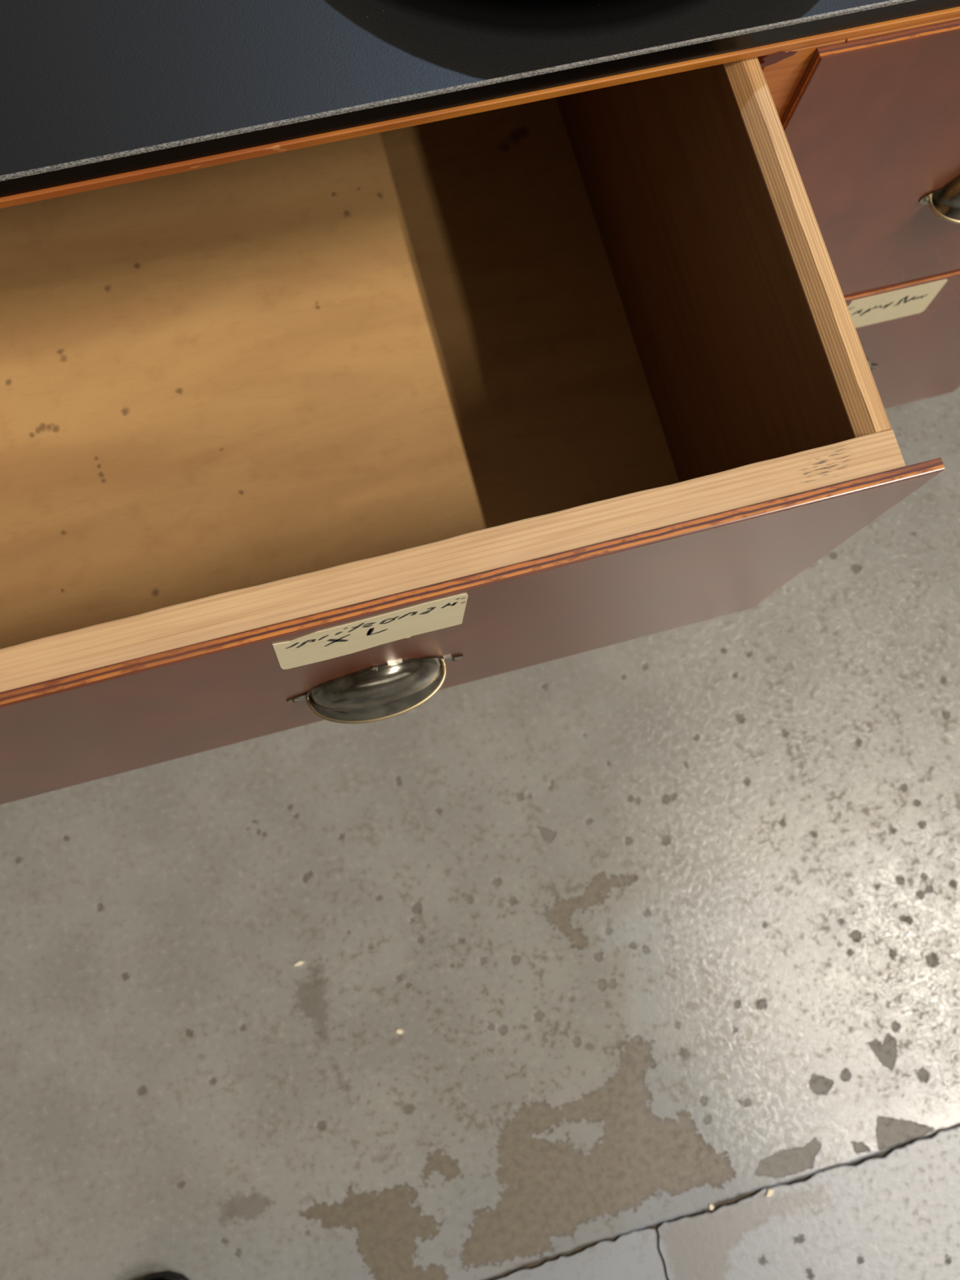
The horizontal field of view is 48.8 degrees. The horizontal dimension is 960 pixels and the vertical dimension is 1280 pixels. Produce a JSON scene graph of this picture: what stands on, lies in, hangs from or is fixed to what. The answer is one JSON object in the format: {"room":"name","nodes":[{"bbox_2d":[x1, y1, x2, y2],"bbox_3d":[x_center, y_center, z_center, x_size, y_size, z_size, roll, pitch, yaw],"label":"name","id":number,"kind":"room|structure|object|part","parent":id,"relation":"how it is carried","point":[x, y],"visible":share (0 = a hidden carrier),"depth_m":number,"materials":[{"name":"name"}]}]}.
{"room":"workshop","nodes":[
{"label":"workshop","id":0,"kind":"room"},
{"bbox_2d":[0,386,959,1279],"bbox_3d":[1.054,1.320,1.127,10.000,0.050,8.100,-14,80,-6],"label":"floor","id":1,"kind":"structure","parent":0,"point":[655,930],"depth_m":1.22,"materials":[{"name":"grey concrete"}]},
{"bbox_2d":[145,1272,189,1279],"bbox_3d":[-0.294,0.804,1.062,0.100,0.112,0.290,-22,81,-8],"label":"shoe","id":2,"kind":"object","parent":1,"relation":"on","point":[168,1276],"visible":1,"depth_m":1.13,"materials":[{"name":"black leather"}]},
{"bbox_2d":[293,960,304,966],"bbox_3d":[-0.207,0.370,1.210,0.014,0.002,0.005,-20,81,-7],"label":"flake","id":3,"kind":"object","parent":1,"relation":"on","point":[300,962],"visible":1,"depth_m":1.21,"materials":[{"name":"beige"}]},
{"bbox_2d":[395,1028,403,1034],"bbox_3d":[-0.092,0.445,1.202,0.009,0.002,0.007,-14,80,-6],"label":"flake","id":4,"kind":"object","parent":1,"relation":"on","point":[399,1031],"visible":1,"depth_m":1.20,"materials":[{"name":"beige"}]},
{"bbox_2d":[0,6,959,804],"bbox_3d":[0.260,-0.448,1.005,1.640,0.777,0.887,-14,80,-6],"label":"base cabinet","id":5,"kind":"object","parent":1,"relation":"on","point":[363,424],"visible":0.99,"depth_m":0.80,"materials":[{"name":"brown wood"}]},
{"bbox_3d":[-0.155,-0.245,0.842,0.539,0.006,0.553,-14,80,-6],"label":"panel","id":6,"kind":"part","parent":5,"relation":"part of","materials":[{"name":"brown wood"}]},
{"bbox_3d":[-0.063,0.034,0.670,0.118,0.054,0.027,-14,80,-6],"label":"handle","id":7,"kind":"part","parent":5,"relation":"part of","materials":[{"name":"silver metal"}]},
{"bbox_3d":[-0.068,0.016,0.666,0.614,0.319,0.007,-14,80,-6],"label":"drawer","id":8,"kind":"part","parent":5,"relation":"part of","materials":[{"name":"brown wood"}]},
{"bbox_2d":[0,0,959,197],"bbox_3d":[0.242,-0.677,0.646,1.720,0.013,0.648,-14,80,-6],"label":"countertop","id":9,"kind":"structure","parent":5,"relation":"on","point":[90,89],"depth_m":0.54,"materials":[{"name":"black laminate"}]},
{"bbox_3d":[0.325,-0.374,0.601,1.640,0.006,0.018,-14,80,-6],"label":"rail","id":10,"kind":"part","parent":5,"relation":"part of","materials":[{"name":"brown wood"}]},
{"bbox_3d":[0.382,-0.347,0.766,0.423,0.319,0.007,-14,80,-6],"label":"drawer","id":11,"kind":"part","parent":5,"relation":"part of","materials":[{"name":"brown wood"}]},
{"bbox_3d":[0.369,-0.266,1.095,0.118,0.054,0.027,-14,80,-6],"label":"handle","id":12,"kind":"part","parent":5,"relation":"part of","materials":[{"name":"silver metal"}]},
{"bbox_3d":[0.361,-0.281,1.101,0.470,0.340,0.007,-14,80,-6],"label":"drawer","id":13,"kind":"part","parent":5,"relation":"part of","materials":[{"name":"brown wood"}]},
{"bbox_3d":[0.657,-0.457,0.652,0.948,0.022,0.018,-14,80,-6],"label":"cross rail","id":14,"kind":"part","parent":5,"relation":"part of","materials":[{"name":"brown wood"}]},
{"bbox_3d":[0.385,-0.330,0.767,0.118,0.054,0.027,-14,80,-6],"label":"handle","id":15,"kind":"part","parent":5,"relation":"part of","materials":[{"name":"silver metal"}]},
{"bbox_2d":[708,1203,714,1209],"bbox_3d":[0.259,0.635,1.186,0.006,0.002,0.007,19,78,0],"label":"flake","id":16,"kind":"object","parent":1,"relation":"on","point":[711,1206],"visible":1,"depth_m":1.19,"materials":[{"name":"beige"}]},
{"bbox_2d":[764,1187,773,1196],"bbox_3d":[0.327,0.623,1.193,0.008,0.002,0.012,24,78,1],"label":"flake","id":17,"kind":"object","parent":1,"relation":"on","point":[770,1191],"visible":1,"depth_m":1.19,"materials":[{"name":"beige"}]}
]}

